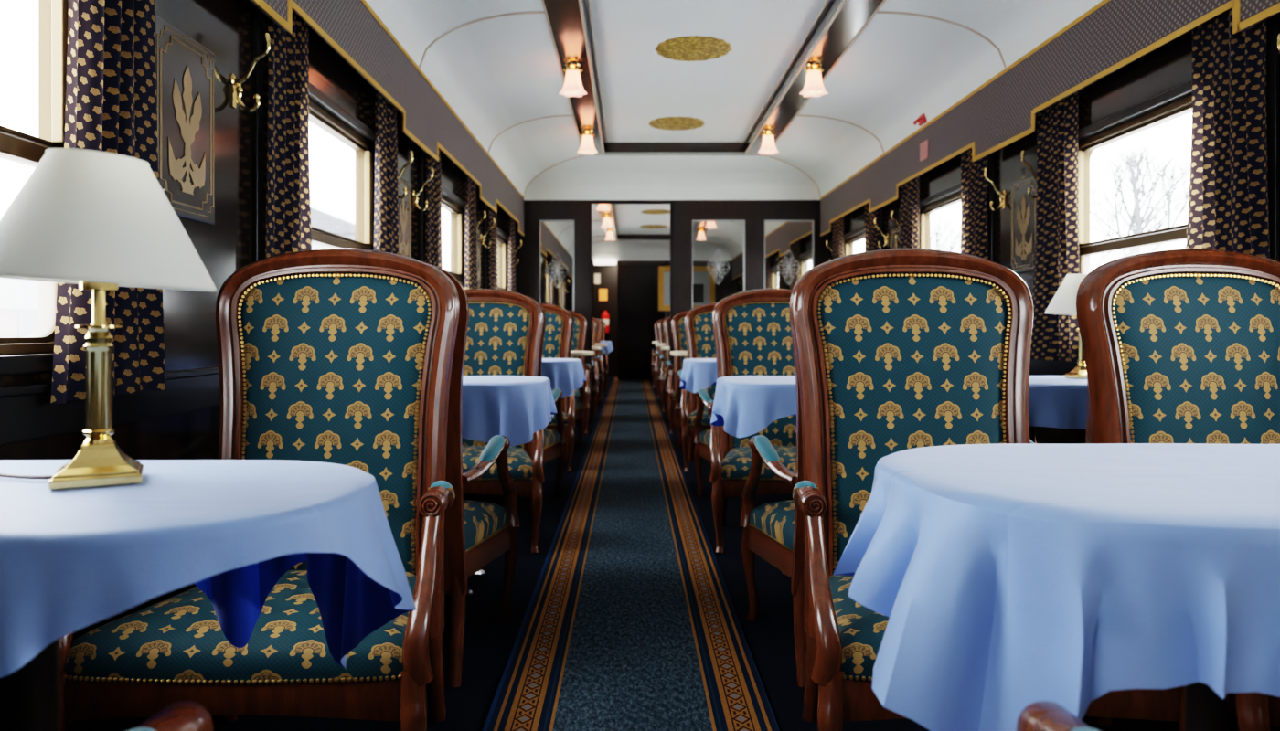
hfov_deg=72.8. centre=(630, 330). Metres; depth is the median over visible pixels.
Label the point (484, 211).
coat hook
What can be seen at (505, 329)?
armchair
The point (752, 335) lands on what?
armchair
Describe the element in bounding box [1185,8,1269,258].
curtain
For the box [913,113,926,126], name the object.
handle
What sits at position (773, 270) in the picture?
window
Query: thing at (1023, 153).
coat hook
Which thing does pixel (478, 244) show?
panel
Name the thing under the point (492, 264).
curtain
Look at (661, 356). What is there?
armchair
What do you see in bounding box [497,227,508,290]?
window
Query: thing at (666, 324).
armchair
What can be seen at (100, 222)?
table lamp
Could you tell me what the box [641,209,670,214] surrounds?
rosette
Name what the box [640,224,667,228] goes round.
rosette
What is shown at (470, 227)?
curtain
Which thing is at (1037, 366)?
trim
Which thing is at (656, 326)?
armchair
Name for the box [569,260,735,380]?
wall
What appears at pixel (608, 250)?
ceiling
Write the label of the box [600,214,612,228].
ceiling lamp
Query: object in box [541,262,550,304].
window
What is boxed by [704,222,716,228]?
ceiling lamp
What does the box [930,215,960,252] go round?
bare tree
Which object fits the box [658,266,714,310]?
framed picture
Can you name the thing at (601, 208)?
ceiling lamp
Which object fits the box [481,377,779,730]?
carpet runner
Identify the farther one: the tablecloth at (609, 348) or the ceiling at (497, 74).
the tablecloth at (609, 348)
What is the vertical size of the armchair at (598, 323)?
1.101 m
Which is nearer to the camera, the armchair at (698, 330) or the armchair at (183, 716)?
the armchair at (183, 716)
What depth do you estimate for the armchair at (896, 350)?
1.98 m
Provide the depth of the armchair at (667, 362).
8.66 m
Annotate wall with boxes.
[0,0,569,730]
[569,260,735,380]
[594,262,617,375]
[736,12,1279,444]
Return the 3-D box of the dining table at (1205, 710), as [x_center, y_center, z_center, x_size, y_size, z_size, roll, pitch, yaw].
[1.042,0.537,1.045,1.435,0.724,0.540,0,0,0]
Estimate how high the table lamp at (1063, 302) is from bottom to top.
0.366 m
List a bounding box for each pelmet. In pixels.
[249,0,524,236]
[540,222,573,279]
[731,222,811,279]
[820,0,1279,236]
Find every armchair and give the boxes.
[58,248,459,730]
[127,701,213,730]
[422,261,519,687]
[462,288,544,554]
[529,297,565,511]
[538,302,575,472]
[553,304,586,447]
[567,309,590,435]
[573,310,597,420]
[591,317,604,398]
[591,318,599,412]
[593,319,602,403]
[597,319,608,388]
[599,323,607,392]
[650,319,661,388]
[654,317,668,398]
[658,354,665,403]
[660,316,670,412]
[664,361,673,420]
[667,309,690,435]
[674,370,694,457]
[680,302,717,472]
[693,378,717,497]
[706,288,796,554]
[739,320,806,687]
[789,248,1184,730]
[1016,701,1098,730]
[1029,256,1279,444]
[1076,248,1279,730]
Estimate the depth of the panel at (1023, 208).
4.15 m
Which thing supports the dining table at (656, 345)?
on the floor
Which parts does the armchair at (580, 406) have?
frame, seat frame, seat, leg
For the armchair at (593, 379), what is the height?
1.101 m
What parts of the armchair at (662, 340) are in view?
leg, frame, backrest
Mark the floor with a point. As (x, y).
(489, 641)
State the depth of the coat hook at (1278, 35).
2.40 m
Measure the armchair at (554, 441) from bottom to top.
1.101 m
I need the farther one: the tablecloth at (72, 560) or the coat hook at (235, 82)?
the coat hook at (235, 82)
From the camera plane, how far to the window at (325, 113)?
3.50 m
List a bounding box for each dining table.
[466,569,485,599]
[570,351,594,356]
[591,346,602,350]
[594,343,607,346]
[655,343,665,346]
[661,346,670,350]
[670,351,687,356]
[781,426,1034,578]
[1184,682,1227,730]
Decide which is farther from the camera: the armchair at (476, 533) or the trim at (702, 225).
the trim at (702, 225)
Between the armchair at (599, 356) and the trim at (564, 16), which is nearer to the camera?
the trim at (564, 16)
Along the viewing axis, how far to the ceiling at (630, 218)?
12.77 m
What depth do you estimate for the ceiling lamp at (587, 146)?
6.67 m
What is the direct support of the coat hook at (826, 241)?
attached to the wall at (1169, 66)
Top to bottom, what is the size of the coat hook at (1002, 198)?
0.221 m
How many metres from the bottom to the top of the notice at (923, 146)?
0.110 m
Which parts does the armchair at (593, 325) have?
frame, leg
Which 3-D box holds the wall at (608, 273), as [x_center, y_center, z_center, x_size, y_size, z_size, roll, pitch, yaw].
[0.400,-0.400,17.030,3.400,2.600,0.060,0,0,0]
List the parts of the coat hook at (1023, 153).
arm, arm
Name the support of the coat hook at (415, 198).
attached to the wall at (225, 27)
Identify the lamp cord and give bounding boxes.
[0,473,53,479]
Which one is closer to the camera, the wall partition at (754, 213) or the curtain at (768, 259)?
the wall partition at (754, 213)
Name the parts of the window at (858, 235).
frame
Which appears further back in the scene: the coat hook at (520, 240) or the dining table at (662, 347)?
the dining table at (662, 347)
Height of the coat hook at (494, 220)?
0.221 m
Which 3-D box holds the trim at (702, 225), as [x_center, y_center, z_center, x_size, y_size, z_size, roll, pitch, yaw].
[0.385,-1.583,11.950,1.600,0.094,5.900,0,0,0]
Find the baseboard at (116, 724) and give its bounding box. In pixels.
[67,716,150,730]
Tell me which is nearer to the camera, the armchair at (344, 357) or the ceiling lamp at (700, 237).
the armchair at (344, 357)
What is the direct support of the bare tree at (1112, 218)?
on the ground
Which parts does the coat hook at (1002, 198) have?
arm, arm, wall plate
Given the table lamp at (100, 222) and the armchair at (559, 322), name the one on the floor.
the armchair at (559, 322)
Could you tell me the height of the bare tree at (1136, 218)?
5.646 m
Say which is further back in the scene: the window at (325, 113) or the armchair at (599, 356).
the armchair at (599, 356)
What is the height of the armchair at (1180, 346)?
1.101 m
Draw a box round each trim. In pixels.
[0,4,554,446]
[418,10,1006,197]
[544,0,883,155]
[557,220,743,258]
[597,204,709,240]
[599,204,708,240]
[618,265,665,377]
[785,13,1279,375]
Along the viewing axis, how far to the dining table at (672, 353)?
6.80 m
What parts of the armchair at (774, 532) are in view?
leg, seat frame, seat nail trim, seat, armrest, frame, leg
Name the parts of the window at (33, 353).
frame, meeting rail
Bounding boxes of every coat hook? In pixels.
[229,32,270,112]
[397,150,413,198]
[412,167,433,211]
[476,210,485,242]
[480,218,495,248]
[515,240,522,264]
[825,240,832,260]
[874,218,888,248]
[890,210,900,242]
[983,167,1006,211]
[1021,150,1036,198]
[1276,32,1279,53]
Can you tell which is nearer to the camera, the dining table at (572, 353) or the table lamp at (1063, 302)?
the table lamp at (1063, 302)
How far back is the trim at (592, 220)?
14.20 m
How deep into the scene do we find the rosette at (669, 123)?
6.77 m
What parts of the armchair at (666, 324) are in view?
leg, frame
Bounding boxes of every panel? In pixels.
[155,14,214,224]
[397,177,410,257]
[476,228,480,288]
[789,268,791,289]
[890,226,900,248]
[1011,173,1036,273]
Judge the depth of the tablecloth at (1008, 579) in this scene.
0.85 m
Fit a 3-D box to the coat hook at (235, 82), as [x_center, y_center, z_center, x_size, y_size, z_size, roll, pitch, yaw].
[-1.049,-0.711,2.400,0.105,0.221,0.036,0,0,0]
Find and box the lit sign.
[593,259,616,265]
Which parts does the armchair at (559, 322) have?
backrest, nail trim, frame, seat frame, seat, leg, leg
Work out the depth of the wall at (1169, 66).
3.99 m
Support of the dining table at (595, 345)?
on the floor
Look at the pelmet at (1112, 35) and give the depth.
3.90 m
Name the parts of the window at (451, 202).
frame, meeting rail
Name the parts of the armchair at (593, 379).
frame, leg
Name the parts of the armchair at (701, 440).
leg, armrest, seat frame, seat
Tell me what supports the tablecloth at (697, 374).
on the dining table
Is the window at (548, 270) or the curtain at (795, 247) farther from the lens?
the window at (548, 270)
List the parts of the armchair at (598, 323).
frame, leg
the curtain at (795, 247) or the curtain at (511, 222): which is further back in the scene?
the curtain at (795, 247)
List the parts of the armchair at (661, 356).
leg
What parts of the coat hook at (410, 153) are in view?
arm, arm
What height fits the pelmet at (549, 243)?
0.372 m
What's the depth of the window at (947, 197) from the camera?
5.49 m
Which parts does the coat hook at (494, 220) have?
arm, arm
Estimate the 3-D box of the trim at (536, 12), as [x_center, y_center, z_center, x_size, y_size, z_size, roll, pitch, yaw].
[0.396,-1.389,4.275,2.872,0.309,8.061,0,0,0]
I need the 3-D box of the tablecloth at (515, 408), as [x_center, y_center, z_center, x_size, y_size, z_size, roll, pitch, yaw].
[-0.655,0.273,3.017,0.797,0.206,0.580,0,0,0]
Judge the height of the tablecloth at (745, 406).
0.187 m
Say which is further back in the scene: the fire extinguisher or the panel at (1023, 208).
the fire extinguisher
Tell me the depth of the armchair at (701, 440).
4.61 m
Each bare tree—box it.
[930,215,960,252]
[1090,145,1190,255]
[1096,205,1173,266]
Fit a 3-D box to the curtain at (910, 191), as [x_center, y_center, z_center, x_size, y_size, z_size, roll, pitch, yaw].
[1.852,-0.432,5.775,0.045,1.135,0.426,0,0,0]
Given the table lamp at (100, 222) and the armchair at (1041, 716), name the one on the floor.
the armchair at (1041, 716)
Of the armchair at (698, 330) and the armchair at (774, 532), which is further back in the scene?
the armchair at (698, 330)
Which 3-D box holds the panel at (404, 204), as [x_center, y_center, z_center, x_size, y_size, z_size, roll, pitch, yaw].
[-1.092,-0.500,4.150,0.015,0.450,0.290,0,0,0]
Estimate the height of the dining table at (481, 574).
0.724 m
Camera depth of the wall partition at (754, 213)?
8.30 m
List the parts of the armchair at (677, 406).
leg, seat frame, seat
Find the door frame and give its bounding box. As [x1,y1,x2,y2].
[590,202,671,424]
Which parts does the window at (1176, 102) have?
meeting rail, frame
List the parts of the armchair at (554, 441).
frame, seat frame, seat, seat nail trim, leg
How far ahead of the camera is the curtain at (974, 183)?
4.69 m
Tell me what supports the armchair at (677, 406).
on the floor
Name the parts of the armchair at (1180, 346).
leg, frame, backrest, nail trim, leg, seat frame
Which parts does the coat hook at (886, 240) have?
arm, arm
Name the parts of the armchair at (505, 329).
backrest, seat frame, seat, nail trim, seat nail trim, frame, leg, leg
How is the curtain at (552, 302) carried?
hanging from the pelmet at (549, 243)
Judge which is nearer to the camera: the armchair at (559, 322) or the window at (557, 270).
the armchair at (559, 322)
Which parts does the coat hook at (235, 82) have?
wall plate, arm, arm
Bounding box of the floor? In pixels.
[210,375,1279,730]
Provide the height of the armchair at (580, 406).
1.101 m
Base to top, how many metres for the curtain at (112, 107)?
1.135 m
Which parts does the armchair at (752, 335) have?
armrest, leg, leg, frame, seat nail trim, nail trim, seat frame, seat, backrest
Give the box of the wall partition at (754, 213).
[515,200,828,424]
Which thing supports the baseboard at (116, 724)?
attached to the wall at (225, 27)
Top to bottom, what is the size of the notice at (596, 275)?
0.200 m
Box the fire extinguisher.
[599,308,608,332]
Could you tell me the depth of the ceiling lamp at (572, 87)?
5.00 m
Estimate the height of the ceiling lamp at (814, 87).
0.168 m
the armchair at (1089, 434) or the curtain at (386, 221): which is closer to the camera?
the armchair at (1089, 434)
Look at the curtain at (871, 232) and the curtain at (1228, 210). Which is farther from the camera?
the curtain at (871, 232)
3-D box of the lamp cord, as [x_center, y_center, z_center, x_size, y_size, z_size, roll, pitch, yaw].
[-0.809,0.167,1.024,0.359,0.004,0.021,0,0,14]
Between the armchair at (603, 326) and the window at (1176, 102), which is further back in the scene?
the armchair at (603, 326)
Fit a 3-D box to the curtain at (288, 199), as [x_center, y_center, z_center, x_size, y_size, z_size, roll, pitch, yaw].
[-1.062,-0.432,2.710,0.046,1.135,0.426,0,0,0]
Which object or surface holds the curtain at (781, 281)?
hanging from the pelmet at (780, 240)
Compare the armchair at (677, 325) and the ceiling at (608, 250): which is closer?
the armchair at (677, 325)
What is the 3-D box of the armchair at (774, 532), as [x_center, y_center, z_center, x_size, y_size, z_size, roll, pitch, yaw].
[0.677,0.358,2.430,0.682,1.101,0.604,0,0,0]
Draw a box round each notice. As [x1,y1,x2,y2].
[594,273,599,284]
[598,288,607,300]
[919,138,927,161]
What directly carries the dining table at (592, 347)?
on the floor
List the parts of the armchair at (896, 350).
leg, armrest, leg, seat nail trim, seat, frame, backrest, nail trim, seat frame, leg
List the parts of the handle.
pull handle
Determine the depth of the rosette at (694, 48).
4.97 m
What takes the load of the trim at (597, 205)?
attached to the ceiling at (630, 218)
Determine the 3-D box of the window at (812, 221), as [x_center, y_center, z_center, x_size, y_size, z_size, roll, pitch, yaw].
[1.512,-0.575,8.310,0.475,0.950,0.032,0,0,0]
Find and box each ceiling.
[365,0,1102,200]
[544,204,784,260]
[585,0,831,142]
[613,204,695,234]
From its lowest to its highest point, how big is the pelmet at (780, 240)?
0.372 m
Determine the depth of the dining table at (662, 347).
8.83 m
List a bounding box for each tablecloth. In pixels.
[0,459,415,678]
[462,375,556,447]
[541,358,586,397]
[599,341,613,355]
[679,358,716,393]
[710,375,1087,437]
[832,443,1279,730]
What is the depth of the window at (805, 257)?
9.63 m
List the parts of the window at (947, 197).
frame, frame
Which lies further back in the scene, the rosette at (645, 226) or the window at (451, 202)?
the rosette at (645, 226)
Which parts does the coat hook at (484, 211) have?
arm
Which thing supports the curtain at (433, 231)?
hanging from the pelmet at (352, 28)
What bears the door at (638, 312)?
attached to the wall at (727, 287)
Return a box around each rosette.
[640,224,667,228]
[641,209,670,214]
[649,117,704,130]
[655,35,731,61]
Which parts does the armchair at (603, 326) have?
frame, leg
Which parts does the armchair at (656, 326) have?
leg, frame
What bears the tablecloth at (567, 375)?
on the dining table
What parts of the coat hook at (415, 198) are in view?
wall plate, arm, arm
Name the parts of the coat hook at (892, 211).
arm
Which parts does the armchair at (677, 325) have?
leg, armrest, leg, seat, frame, nail trim, backrest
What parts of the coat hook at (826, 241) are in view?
arm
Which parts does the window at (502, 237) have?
frame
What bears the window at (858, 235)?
in the wall at (1169, 66)
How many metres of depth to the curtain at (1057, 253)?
3.78 m
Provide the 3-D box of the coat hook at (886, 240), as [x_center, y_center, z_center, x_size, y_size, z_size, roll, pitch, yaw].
[1.839,-0.711,6.380,0.105,0.221,0.036,0,0,0]
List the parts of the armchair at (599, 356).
leg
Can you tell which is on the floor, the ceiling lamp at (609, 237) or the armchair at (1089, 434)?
the armchair at (1089, 434)
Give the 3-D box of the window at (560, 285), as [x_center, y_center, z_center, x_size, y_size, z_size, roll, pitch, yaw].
[-1.124,-0.378,13.200,0.092,0.915,1.060,0,0,0]
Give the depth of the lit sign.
15.47 m
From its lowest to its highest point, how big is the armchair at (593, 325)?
1.101 m
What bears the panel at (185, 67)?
attached to the wall at (225, 27)
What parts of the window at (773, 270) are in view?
frame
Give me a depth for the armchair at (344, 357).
1.97 m
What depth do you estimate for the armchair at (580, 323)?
7.95 m
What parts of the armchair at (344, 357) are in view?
leg, leg, seat frame, seat nail trim, seat, nail trim, backrest, frame, leg, leg, armrest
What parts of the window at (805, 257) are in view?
frame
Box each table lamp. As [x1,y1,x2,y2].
[0,148,216,490]
[1044,274,1087,378]
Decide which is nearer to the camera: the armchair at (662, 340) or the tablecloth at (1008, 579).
the tablecloth at (1008, 579)
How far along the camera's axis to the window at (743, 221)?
8.29 m
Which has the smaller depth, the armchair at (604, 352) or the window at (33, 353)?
the window at (33, 353)
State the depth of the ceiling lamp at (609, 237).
13.16 m
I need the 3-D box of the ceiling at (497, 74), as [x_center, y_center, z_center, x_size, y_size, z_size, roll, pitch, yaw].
[0.395,-1.390,3.290,2.862,0.300,10.020,0,0,0]
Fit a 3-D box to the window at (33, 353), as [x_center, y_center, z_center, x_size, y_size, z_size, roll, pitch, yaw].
[-1.124,-0.378,1.260,0.092,0.915,1.060,0,0,0]
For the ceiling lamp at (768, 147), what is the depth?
6.67 m
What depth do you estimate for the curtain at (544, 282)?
10.58 m
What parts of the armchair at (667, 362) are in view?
leg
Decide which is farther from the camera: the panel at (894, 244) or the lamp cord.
the panel at (894, 244)
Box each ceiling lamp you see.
[558,63,586,96]
[576,129,597,154]
[595,204,609,211]
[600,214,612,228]
[604,228,615,240]
[695,228,706,240]
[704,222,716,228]
[757,129,778,154]
[800,63,828,96]
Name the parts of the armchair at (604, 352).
leg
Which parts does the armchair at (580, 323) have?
backrest, frame, seat, leg, armrest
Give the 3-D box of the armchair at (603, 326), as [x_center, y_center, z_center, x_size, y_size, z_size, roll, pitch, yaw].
[-0.684,0.358,13.710,0.682,1.101,0.604,0,0,0]
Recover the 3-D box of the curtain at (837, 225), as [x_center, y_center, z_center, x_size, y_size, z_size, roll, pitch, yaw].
[1.852,-0.432,7.765,0.045,1.135,0.426,0,0,0]
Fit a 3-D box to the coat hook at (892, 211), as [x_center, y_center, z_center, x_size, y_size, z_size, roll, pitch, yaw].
[1.839,-0.711,5.965,0.105,0.221,0.036,0,0,0]
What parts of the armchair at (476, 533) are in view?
frame, leg, seat, armrest, seat nail trim, seat frame, leg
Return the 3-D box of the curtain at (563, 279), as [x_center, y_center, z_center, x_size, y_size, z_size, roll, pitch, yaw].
[-1.062,-0.432,13.735,0.045,1.135,0.426,0,0,0]
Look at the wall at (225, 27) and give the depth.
2.33 m
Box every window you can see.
[0,0,68,376]
[308,81,375,250]
[441,184,465,288]
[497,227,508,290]
[539,220,574,310]
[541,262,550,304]
[559,276,562,307]
[692,220,745,309]
[764,220,813,288]
[770,264,778,288]
[800,249,811,277]
[843,225,864,255]
[919,182,960,249]
[1077,79,1192,274]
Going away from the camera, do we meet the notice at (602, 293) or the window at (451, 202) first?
the window at (451, 202)
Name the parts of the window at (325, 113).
frame, meeting rail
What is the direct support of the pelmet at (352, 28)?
attached to the wall at (225, 27)
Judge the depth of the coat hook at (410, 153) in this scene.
3.97 m
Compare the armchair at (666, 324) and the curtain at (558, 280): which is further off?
the curtain at (558, 280)
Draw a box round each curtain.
[50,0,166,404]
[265,10,311,257]
[373,92,399,254]
[425,149,442,269]
[464,176,477,289]
[487,207,497,289]
[508,216,515,292]
[542,254,546,303]
[550,255,554,305]
[555,266,559,306]
[562,266,565,309]
[765,256,770,288]
[778,251,785,288]
[791,240,799,289]
[832,216,843,259]
[864,202,878,251]
[900,176,919,248]
[960,148,988,259]
[1030,91,1079,362]
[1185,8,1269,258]
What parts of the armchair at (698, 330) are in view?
leg, leg, seat, seat frame, frame, nail trim, backrest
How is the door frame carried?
in the wall partition at (754, 213)

